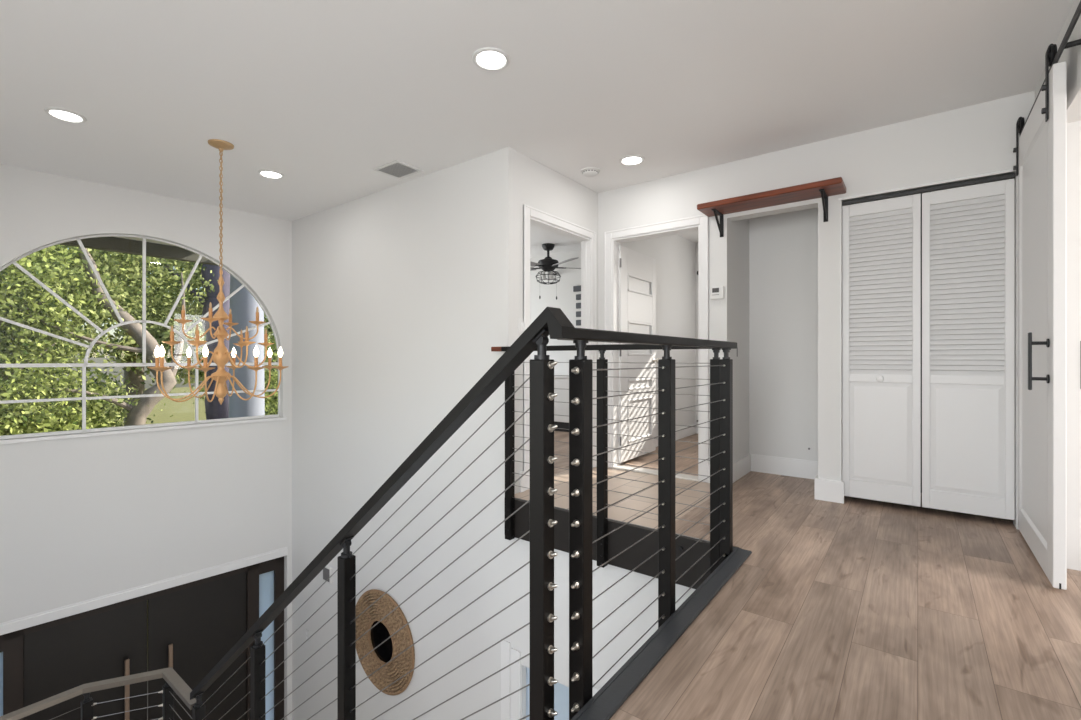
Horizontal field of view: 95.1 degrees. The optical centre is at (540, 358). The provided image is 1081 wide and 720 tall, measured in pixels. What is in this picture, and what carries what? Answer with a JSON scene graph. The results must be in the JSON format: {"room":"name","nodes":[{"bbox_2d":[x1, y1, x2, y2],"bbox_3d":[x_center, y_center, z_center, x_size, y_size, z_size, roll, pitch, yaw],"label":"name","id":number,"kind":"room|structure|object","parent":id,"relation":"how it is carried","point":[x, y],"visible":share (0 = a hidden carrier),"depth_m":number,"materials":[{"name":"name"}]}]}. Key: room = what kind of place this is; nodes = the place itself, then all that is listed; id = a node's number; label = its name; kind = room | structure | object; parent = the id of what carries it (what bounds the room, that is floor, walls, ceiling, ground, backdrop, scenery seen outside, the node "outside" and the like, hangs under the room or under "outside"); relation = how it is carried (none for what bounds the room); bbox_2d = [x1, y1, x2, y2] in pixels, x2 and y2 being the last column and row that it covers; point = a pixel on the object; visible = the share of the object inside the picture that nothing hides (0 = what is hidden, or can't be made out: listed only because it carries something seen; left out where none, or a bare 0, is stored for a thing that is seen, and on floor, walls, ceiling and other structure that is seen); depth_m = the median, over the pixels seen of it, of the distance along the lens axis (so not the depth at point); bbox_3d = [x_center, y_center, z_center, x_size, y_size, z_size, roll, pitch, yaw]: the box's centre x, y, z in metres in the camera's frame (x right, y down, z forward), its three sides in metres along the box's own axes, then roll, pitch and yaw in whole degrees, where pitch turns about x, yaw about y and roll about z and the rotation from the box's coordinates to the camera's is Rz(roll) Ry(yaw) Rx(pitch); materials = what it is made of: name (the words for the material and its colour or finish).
{"room":"stair landing","nodes":[
{"label":"stair landing","id":0,"kind":"room"},
{"bbox_2d":[0,164,291,719],"bbox_3d":[-4.167,1.334,3.877,0.131,5.668,4.200,0,0,42],"label":"wall","id":1,"kind":"structure","parent":0,"point":[83,518],"depth_m":4.43,"materials":[{"name":"paint"}]},
{"bbox_2d":[0,652,2,715],"bbox_3d":[-4.292,3.103,3.815,0.010,1.630,0.200,0,0,42],"label":"window","id":2,"kind":"structure","parent":1,"relation":"in","point":[1,653],"depth_m":3.88,"materials":[{"name":"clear glass"}]},
{"bbox_2d":[23,600,146,719],"bbox_3d":[-3.865,3.183,4.243,0.125,1.950,0.788,0,0,42],"label":"entry door","id":3,"kind":"structure","parent":1,"relation":"in","point":[110,644],"depth_m":4.26,"materials":[{"name":"black wood"}]},
{"bbox_2d":[0,235,279,438],"bbox_3d":[-3.619,-0.244,4.517,0.031,1.739,2.332,0,0,42],"label":"window","id":4,"kind":"structure","parent":1,"relation":"in","point":[143,321],"depth_m":4.42,"materials":[{"name":"paint"}]},
{"bbox_2d":[0,556,283,719],"bbox_3d":[-3.668,3.144,4.508,0.081,2.047,2.505,0,0,42],"label":"trim","id":5,"kind":"structure","parent":1,"relation":"attached to","point":[11,644],"depth_m":4.81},
{"bbox_2d":[0,417,285,443],"bbox_3d":[-3.567,0.640,4.470,0.083,0.030,2.390,0,0,42],"label":"trim","id":6,"kind":"structure","parent":1,"relation":"attached to","point":[149,429],"depth_m":4.36,"materials":[{"name":"paint"}]},
{"bbox_2d":[0,547,287,634],"bbox_3d":[-3.591,2.075,4.404,0.014,0.090,2.555,0,0,42],"label":"trim","id":7,"kind":"structure","parent":1,"relation":"attached to","point":[87,605],"depth_m":4.38,"materials":[{"name":"paint"}]},
{"bbox_2d":[147,572,246,719],"bbox_3d":[-3.322,3.183,4.841,0.125,1.950,0.816,0,0,42],"label":"entry door","id":8,"kind":"structure","parent":1,"relation":"in","point":[190,630],"depth_m":4.86,"materials":[{"name":"black wood"}]},
{"bbox_2d":[259,571,273,719],"bbox_3d":[-2.942,3.098,5.301,0.010,1.640,0.155,0,0,42],"label":"window","id":9,"kind":"structure","parent":1,"relation":"in","point":[266,580],"depth_m":5.32,"materials":[{"name":"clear glass"}]},
{"bbox_2d":[292,147,695,719],"bbox_3d":[-0.846,1.334,4.044,5.150,5.668,0.120,0,0,37],"label":"wall","id":10,"kind":"structure","parent":0,"point":[403,293],"depth_m":4.09,"materials":[{"name":"paint"}]},
{"bbox_2d":[319,565,332,583],"bbox_3d":[-2.144,2.138,4.939,0.220,0.150,0.032,0,0,37],"label":"door chime","id":11,"kind":"object","parent":10,"relation":"attached to","point":[327,571],"visible":0.71,"depth_m":4.90,"materials":[{"name":"white plastic"}]},
{"bbox_2d":[356,589,414,695],"bbox_3d":[-1.400,2.493,4.368,0.884,0.884,0.038,0,0,37],"label":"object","id":12,"kind":"object","parent":10,"relation":"attached to","point":[400,641],"visible":0.94,"depth_m":4.34,"materials":[{"name":"wicker"}]},
{"bbox_2d":[371,621,392,662],"bbox_3d":[-1.392,2.493,4.378,0.370,0.370,0.012,0,0,37],"label":"mirror glass","id":13,"kind":"object","parent":12,"relation":"attached to","point":[383,630],"depth_m":4.37,"materials":[{"name":"black mirror"}]},
{"bbox_2d":[501,639,599,719],"bbox_3d":[0.067,2.957,3.299,0.835,1.922,0.078,0,0,37],"label":"window","id":14,"kind":"structure","parent":10,"relation":"in","point":[511,675],"depth_m":3.44,"materials":[{"name":"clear glass"}]},
{"bbox_2d":[519,464,709,491],"bbox_3d":[0.636,0.895,3.689,1.140,0.145,1.113,0,0,37],"label":"baseboard","id":15,"kind":"structure","parent":10,"relation":"attached to","point":[521,480],"depth_m":3.60,"materials":[{"name":"paint"}]},
{"bbox_2d":[515,498,733,588],"bbox_3d":[0.384,1.099,3.001,1.572,0.261,0.042,0,0,37],"label":"trim","id":16,"kind":"structure","parent":10,"relation":"attached to","point":[619,540],"depth_m":2.85,"materials":[{"name":"paint"}]},
{"bbox_2d":[571,547,751,719],"bbox_3d":[0.541,0.980,1.876,0.105,0.056,1.600,0,0,37],"label":"trim","id":17,"kind":"structure","parent":10,"relation":"attached to","point":[603,705],"depth_m":1.64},
{"bbox_2d":[0,0,1073,257],"bbox_3d":[0.726,-1.560,2.527,9.910,0.120,8.300,0,0,37],"label":"ceiling","id":18,"kind":"structure","parent":0,"point":[322,95],"depth_m":2.69,"materials":[{"name":"paint"}]},
{"bbox_2d":[44,107,86,122],"bbox_3d":[-2.919,-1.495,3.043,0.192,0.010,0.192,0,0,37],"label":"recessed light","id":19,"kind":"object","parent":18,"relation":"in","point":[59,113],"visible":1,"depth_m":3.03,"materials":[{"name":"white plastic"}]},
{"bbox_2d":[50,110,81,120],"bbox_3d":[-2.919,-1.494,3.043,0.146,0.003,0.146,0,0,37],"label":"diffuser","id":20,"kind":"object","parent":19,"relation":"attached to","point":[65,115],"depth_m":3.04,"materials":[{"name":"white plastic"}]},
{"bbox_2d":[147,139,288,403],"bbox_3d":[-2.230,-0.589,3.453,0.793,1.822,0.793,0,0,3],"label":"chandelier","id":21,"kind":"object","parent":18,"relation":"hanging from","point":[221,356],"visible":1,"depth_m":3.43,"materials":[{"name":"gold metal"}]},
{"bbox_2d":[257,169,283,178],"bbox_3d":[-2.186,-1.495,4.014,0.192,0.010,0.192,0,0,37],"label":"recessed light","id":22,"kind":"object","parent":18,"relation":"in","point":[272,174],"visible":1,"depth_m":4.00,"materials":[{"name":"white plastic"}]},
{"bbox_2d":[261,172,280,177],"bbox_3d":[-2.186,-1.494,4.014,0.146,0.003,0.146,0,0,37],"label":"diffuser","id":23,"kind":"object","parent":22,"relation":"attached to","point":[265,174],"depth_m":4.01,"materials":[{"name":"white plastic"}]},
{"bbox_2d":[373,160,422,178],"bbox_3d":[-1.127,-1.494,3.918,0.304,0.013,0.256,0,0,37],"label":"ceiling vent","id":24,"kind":"object","parent":18,"relation":"in","point":[397,169],"visible":1,"depth_m":3.91,"materials":[{"name":"white plastic"}]},
{"bbox_2d":[472,47,509,70],"bbox_3d":[-0.247,-1.495,2.475,0.192,0.010,0.192,0,0,37],"label":"recessed light","id":25,"kind":"object","parent":18,"relation":"in","point":[486,58],"visible":1,"depth_m":2.46,"materials":[{"name":"white plastic"}]},
{"bbox_2d":[477,51,504,67],"bbox_3d":[-0.247,-1.494,2.475,0.146,0.003,0.146,0,0,37],"label":"diffuser","id":26,"kind":"object","parent":25,"relation":"attached to","point":[485,59],"depth_m":2.47,"materials":[{"name":"white plastic"}]},
{"bbox_2d":[530,243,580,299],"bbox_3d":[0.067,-1.139,6.486,1.296,0.722,1.285,0,0,37],"label":"ceiling fan","id":27,"kind":"object","parent":18,"relation":"hanging from","point":[547,264],"visible":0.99,"depth_m":6.43,"materials":[{"name":"black metal"}]},
{"bbox_2d":[581,167,599,176],"bbox_3d":[0.397,-1.483,3.946,0.156,0.034,0.156,0,0,37],"label":"smoke detector","id":28,"kind":"object","parent":18,"relation":"attached to","point":[589,171],"visible":1,"depth_m":3.91,"materials":[{"name":"white plastic"}]},
{"bbox_2d":[619,155,644,165],"bbox_3d":[0.690,-1.495,3.731,0.192,0.010,0.192,0,0,37],"label":"recessed light","id":29,"kind":"object","parent":18,"relation":"in","point":[629,160],"visible":1,"depth_m":3.72,"materials":[{"name":"white plastic"}]},
{"bbox_2d":[622,157,641,163],"bbox_3d":[0.690,-1.494,3.731,0.146,0.003,0.146,0,0,37],"label":"diffuser","id":30,"kind":"object","parent":29,"relation":"attached to","point":[625,160],"depth_m":3.72,"materials":[{"name":"white plastic"}]},
{"bbox_2d":[530,250,580,374],"bbox_3d":[-0.537,-0.266,5.826,3.080,2.468,3.087,0,0,37],"label":"wall","id":31,"kind":"structure","parent":0,"point":[566,301],"depth_m":7.01,"materials":[{"name":"paint"}]},
{"bbox_2d":[573,285,580,291],"bbox_3d":[0.553,-0.968,6.786,0.230,0.076,0.034,0,0,37],"label":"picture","id":32,"kind":"object","parent":31,"relation":"attached to","point":[575,288],"visible":0.52,"depth_m":6.81,"materials":[{"name":"paper"}]},
{"bbox_2d":[576,294,580,299],"bbox_3d":[0.571,-0.850,6.773,0.187,0.076,0.034,0,0,37],"label":"picture","id":33,"kind":"object","parent":31,"relation":"attached to","point":[578,296],"visible":0.42,"depth_m":6.79,"materials":[{"name":"paper"}]},
{"bbox_2d":[576,311,580,316],"bbox_3d":[0.571,-0.615,6.773,0.187,0.076,0.034,0,0,37],"label":"picture","id":34,"kind":"object","parent":31,"relation":"attached to","point":[578,313],"visible":0.42,"depth_m":6.79,"materials":[{"name":"paper"}]},
{"bbox_2d":[576,320,580,325],"bbox_3d":[0.571,-0.497,6.773,0.187,0.076,0.034,0,0,37],"label":"picture","id":35,"kind":"object","parent":31,"relation":"attached to","point":[578,322],"visible":0.42,"depth_m":6.79,"materials":[{"name":"paper"}]},
{"bbox_2d":[519,152,597,473],"bbox_3d":[0.186,-0.266,4.108,0.085,2.468,1.233,0,0,37],"label":"wall","id":36,"kind":"structure","parent":0,"point":[542,188],"depth_m":3.89,"materials":[{"name":"paint"}]},
{"bbox_2d":[519,319,523,334],"bbox_3d":[-0.134,-0.233,3.611,0.010,0.116,0.072,0,0,37],"label":"light switch","id":37,"kind":"object","parent":36,"relation":"attached to","point":[521,321],"visible":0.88,"depth_m":3.60,"materials":[{"name":"white plastic"}]},
{"bbox_2d":[523,204,596,490],"bbox_3d":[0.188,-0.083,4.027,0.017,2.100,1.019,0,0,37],"label":"trim","id":38,"kind":"structure","parent":36,"relation":"attached to","point":[528,211],"depth_m":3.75,"materials":[{"name":"paint"}]},
{"bbox_2d":[620,234,697,434],"bbox_3d":[2.486,-0.266,4.679,3.121,2.468,2.464,0,0,37],"label":"wall","id":39,"kind":"structure","parent":0,"point":[676,257],"depth_m":5.98,"materials":[{"name":"paint"}]},
{"bbox_2d":[656,424,697,446],"bbox_3d":[1.742,0.907,5.171,1.101,0.120,2.344,0,0,37],"label":"baseboard","id":40,"kind":"structure","parent":39,"relation":"attached to","point":[680,434],"depth_m":6.11,"materials":[{"name":"paint"}]},
{"bbox_2d":[515,431,1080,719],"bbox_3d":[-0.447,1.107,3.422,6.140,0.280,7.900,0,0,37],"label":"floor","id":41,"kind":"structure","parent":0,"point":[857,608],"depth_m":1.86,"materials":[{"name":"brown wood"}]},
{"bbox_2d":[554,374,568,431],"bbox_3d":[0.354,0.595,6.731,1.880,0.745,0.355,0,0,37],"label":"dresser","id":42,"kind":"object","parent":41,"relation":"on","point":[560,382],"visible":0.1,"depth_m":6.59,"materials":[{"name":"white wood"}]},
{"bbox_2d":[491,344,721,573],"bbox_3d":[0.300,0.576,3.011,1.585,1.320,0.060,0,0,37],"label":"balcony railing","id":43,"kind":"object","parent":41,"relation":"on","point":[602,363],"visible":0.8,"depth_m":2.93,"materials":[{"name":"black metal"}]},
{"bbox_2d":[557,328,736,719],"bbox_3d":[0.523,0.717,1.940,0.060,1.602,1.510,0,0,37],"label":"balcony railing","id":44,"kind":"object","parent":41,"relation":"on","point":[580,368],"visible":0.98,"depth_m":1.56,"materials":[{"name":"black metal"}]},
{"bbox_2d":[598,91,1034,528],"bbox_3d":[1.911,-0.266,3.892,2.921,2.468,0.754,0,0,37],"label":"wall","id":45,"kind":"structure","parent":0,"point":[777,267],"depth_m":3.86,"materials":[{"name":"paint"}]},
{"bbox_2d":[619,245,659,462],"bbox_3d":[0.960,-0.043,4.746,0.104,1.960,0.791,0,0,36],"label":"bathroom door","id":46,"kind":"structure","parent":45,"relation":"in","point":[637,271],"depth_m":4.73,"materials":[{"name":"white paint"}]},
{"bbox_2d":[612,465,699,481],"bbox_3d":[0.978,0.963,4.191,0.789,0.014,0.120,0,0,37],"label":"trim","id":47,"kind":"structure","parent":45,"relation":"attached to","point":[621,467],"depth_m":4.20,"materials":[{"name":"wood"}]},
{"bbox_2d":[604,214,708,482],"bbox_3d":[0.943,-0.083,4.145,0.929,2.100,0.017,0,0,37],"label":"trim","id":48,"kind":"structure","parent":45,"relation":"attached to","point":[703,220],"depth_m":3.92,"materials":[{"name":"paint"}]},
{"bbox_2d":[710,286,723,299],"bbox_3d":[1.363,-0.510,3.820,0.104,0.100,0.024,0,0,37],"label":"thermostat","id":49,"kind":"object","parent":45,"relation":"attached to","point":[716,292],"visible":1,"depth_m":3.81,"materials":[{"name":"white plastic"}]},
{"bbox_2d":[697,177,845,236],"bbox_3d":[1.603,-1.042,3.492,0.925,0.210,0.255,0,0,37],"label":"wall shelf","id":50,"kind":"object","parent":45,"relation":"attached to","point":[822,189],"visible":1,"depth_m":3.42,"materials":[{"name":"red wood"}]},
{"bbox_2d":[733,454,817,482],"bbox_3d":[1.858,0.895,3.846,0.613,0.145,0.650,0,0,37],"label":"baseboard","id":51,"kind":"structure","parent":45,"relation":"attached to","point":[800,468],"depth_m":4.09,"materials":[{"name":"paint"}]},
{"bbox_2d":[815,475,843,503],"bbox_3d":[2.151,0.895,3.611,0.173,0.145,0.636,0,0,37],"label":"baseboard","id":52,"kind":"structure","parent":45,"relation":"attached to","point":[825,489],"depth_m":3.36,"materials":[{"name":"paint"}]},
{"bbox_2d":[838,168,1015,480],"bbox_3d":[2.370,-0.059,3.079,0.885,2.052,0.042,0,0,37],"label":"trim","id":53,"kind":"structure","parent":45,"relation":"attached to","point":[1011,169],"depth_m":3.33,"materials":[{"name":"paint"}]},
{"bbox_2d":[842,173,1015,205],"bbox_3d":[2.395,-1.052,3.111,0.857,0.024,0.044,0,0,37],"label":"door track","id":54,"kind":"object","parent":45,"relation":"attached to","point":[1009,176],"visible":0.98,"depth_m":3.06,"materials":[{"name":"black metal"}]},
{"bbox_2d":[842,194,920,506],"bbox_3d":[2.218,-0.055,3.233,0.422,1.965,0.052,0,0,37],"label":"closet door","id":55,"kind":"structure","parent":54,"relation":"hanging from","point":[881,239],"depth_m":3.23,"materials":[{"name":"white paint"}]},
{"bbox_2d":[922,178,1014,519],"bbox_3d":[2.565,-0.055,2.982,0.422,1.965,0.032,0,0,37],"label":"closet door","id":56,"kind":"structure","parent":45,"relation":"in","point":[968,232],"depth_m":2.97,"materials":[{"name":"white paint"}]},
{"bbox_2d":[921,194,921,492],"bbox_3d":[2.843,-0.266,3.579,1.060,2.468,0.120,0,0,37],"label":"wall","id":57,"kind":"structure","parent":0,"point":[921,194],"depth_m":3.57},
{"bbox_2d":[1035,0,1080,570],"bbox_3d":[1.401,-0.266,0.881,0.120,2.468,6.100,0,0,37],"label":"wall","id":58,"kind":"structure","parent":0,"point":[1072,55],"depth_m":2.27,"materials":[{"name":"paint"}]},
{"bbox_2d":[1013,44,1066,589],"bbox_3d":[2.421,-0.199,2.444,0.116,2.309,0.944,0,0,37],"label":"barn door","id":59,"kind":"structure","parent":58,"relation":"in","point":[1040,167],"depth_m":2.22,"materials":[{"name":"white paint"}]},
{"bbox_2d":[1020,0,1080,134],"bbox_3d":[2.183,-1.254,2.056,0.062,0.036,1.816,0,0,37],"label":"barn door track","id":60,"kind":"object","parent":58,"relation":"attached to","point":[1065,44],"visible":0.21,"depth_m":1.96,"materials":[{"name":"black metal"}]},
{"bbox_2d":[1080,341,1080,388],"bbox_3d":[2.472,0.028,2.252,0.020,0.220,0.003,0,0,37],"label":"strike plate","id":61,"kind":"object","parent":58,"relation":"attached to","point":[1080,341],"visible":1,"depth_m":2.26,"materials":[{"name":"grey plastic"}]},
{"bbox_3d":[-2.554,3.138,2.703,0.840,0.160,1.000,0,0,37],"label":"floor","id":62,"kind":"structure","parent":0,"visible":0},
{"bbox_2d":[0,667,195,719],"bbox_3d":[-2.635,2.660,2.916,1.230,1.315,0.444,0,0,-16],"label":"landing railing","id":63,"kind":"object","parent":62,"relation":"on","point":[174,682],"visible":1,"depth_m":3.04,"materials":[{"name":"wood"}]},
{"bbox_3d":[-1.265,2.197,1.705,2.620,2.260,1.018,0,0,37],"label":"stair stringer","id":64,"kind":"object","parent":62,"relation":"on","visible":0},
{"bbox_2d":[190,307,574,719],"bbox_3d":[-0.968,1.581,2.090,2.617,3.437,0.060,0,0,37],"label":"stair railing","id":65,"kind":"object","parent":64,"relation":"on","point":[552,321],"visible":1,"depth_m":1.49,"materials":[{"name":"black metal"}]},
{"label":"outside","id":66,"kind":"structure","parent":0,"visible":0},
{"bbox_2d":[67,387,273,426],"bbox_3d":[-32.224,4.418,37.149,83.700,0.100,140.000,0,0,37],"label":"ground","id":67,"kind":"structure","parent":66,"point":[181,411],"depth_m":42.29,"materials":[{"name":"green plant"}]},
{"bbox_2d":[0,244,151,435],"bbox_3d":[-8.337,0.667,6.896,4.625,7.431,3.468,0,0,-39],"label":"leafy tree","id":68,"kind":"object","parent":67,"relation":"on","point":[37,375],"visible":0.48,"depth_m":7.31,"materials":[{"name":"green plant"}]},
{"bbox_2d":[45,367,164,427],"bbox_3d":[-9.739,2.211,9.165,3.172,4.325,4.378,0,0,8],"label":"shrub","id":69,"kind":"object","parent":67,"relation":"on","point":[103,374],"visible":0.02,"depth_m":10.31,"materials":[{"name":"green plant"}]},
{"bbox_2d":[0,245,217,435],"bbox_3d":[-8.143,0.573,8.595,3.718,7.626,5.599,0,0,12],"label":"leaning tree","id":70,"kind":"object","parent":67,"relation":"on","point":[138,413],"visible":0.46,"depth_m":8.29,"materials":[{"name":"green plant"}]},
{"bbox_2d":[0,253,277,425],"bbox_3d":[-11.807,-0.422,14.633,5.226,9.613,12.956,0,0,37],"label":"tree","id":71,"kind":"object","parent":67,"relation":"on","point":[135,373],"visible":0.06,"depth_m":14.27,"materials":[{"name":"green plant"}]},
{"bbox_2d":[106,254,277,419],"bbox_3d":[-7.222,-0.060,11.616,3.707,8.911,5.948,0,0,41],"label":"oak tree","id":72,"kind":"object","parent":67,"relation":"on","point":[214,409],"visible":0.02,"depth_m":10.05,"materials":[{"name":"green plant"}]},
{"bbox_2d":[265,333,277,414],"bbox_3d":[-6.415,1.378,13.377,2.967,5.985,4.704,0,0,37],"label":"shrub","id":73,"kind":"object","parent":67,"relation":"on","point":[274,398],"visible":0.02,"depth_m":12.44,"materials":[{"name":"green plant"}]},
{"bbox_3d":[-4.756,4.318,5.513,2.350,0.200,7.000,0,0,37],"label":"floor","id":74,"kind":"structure","parent":67,"relation":"on","visible":0},
{"bbox_2d":[229,274,264,417],"bbox_3d":[-4.237,1.363,7.142,0.540,5.710,0.540,0,0,37],"label":"porch column","id":75,"kind":"structure","parent":74,"relation":"on","point":[243,305],"depth_m":6.96,"materials":[{"name":"paint"}]},
{"bbox_2d":[58,237,217,265],"bbox_3d":[-5.607,-1.417,5.659,0.140,0.170,4.600,0,0,37],"label":"beam","id":76,"kind":"structure","parent":75,"relation":"on","point":[113,244],"depth_m":6.24,"materials":[{"name":"paint"}]},
{"bbox_2d":[118,237,173,245],"bbox_3d":[-5.014,-1.542,4.704,2.520,0.100,3.800,0,0,37],"label":"ceiling","id":77,"kind":"structure","parent":76,"relation":"on","point":[131,238],"depth_m":6.24,"materials":[{"name":"paint"}]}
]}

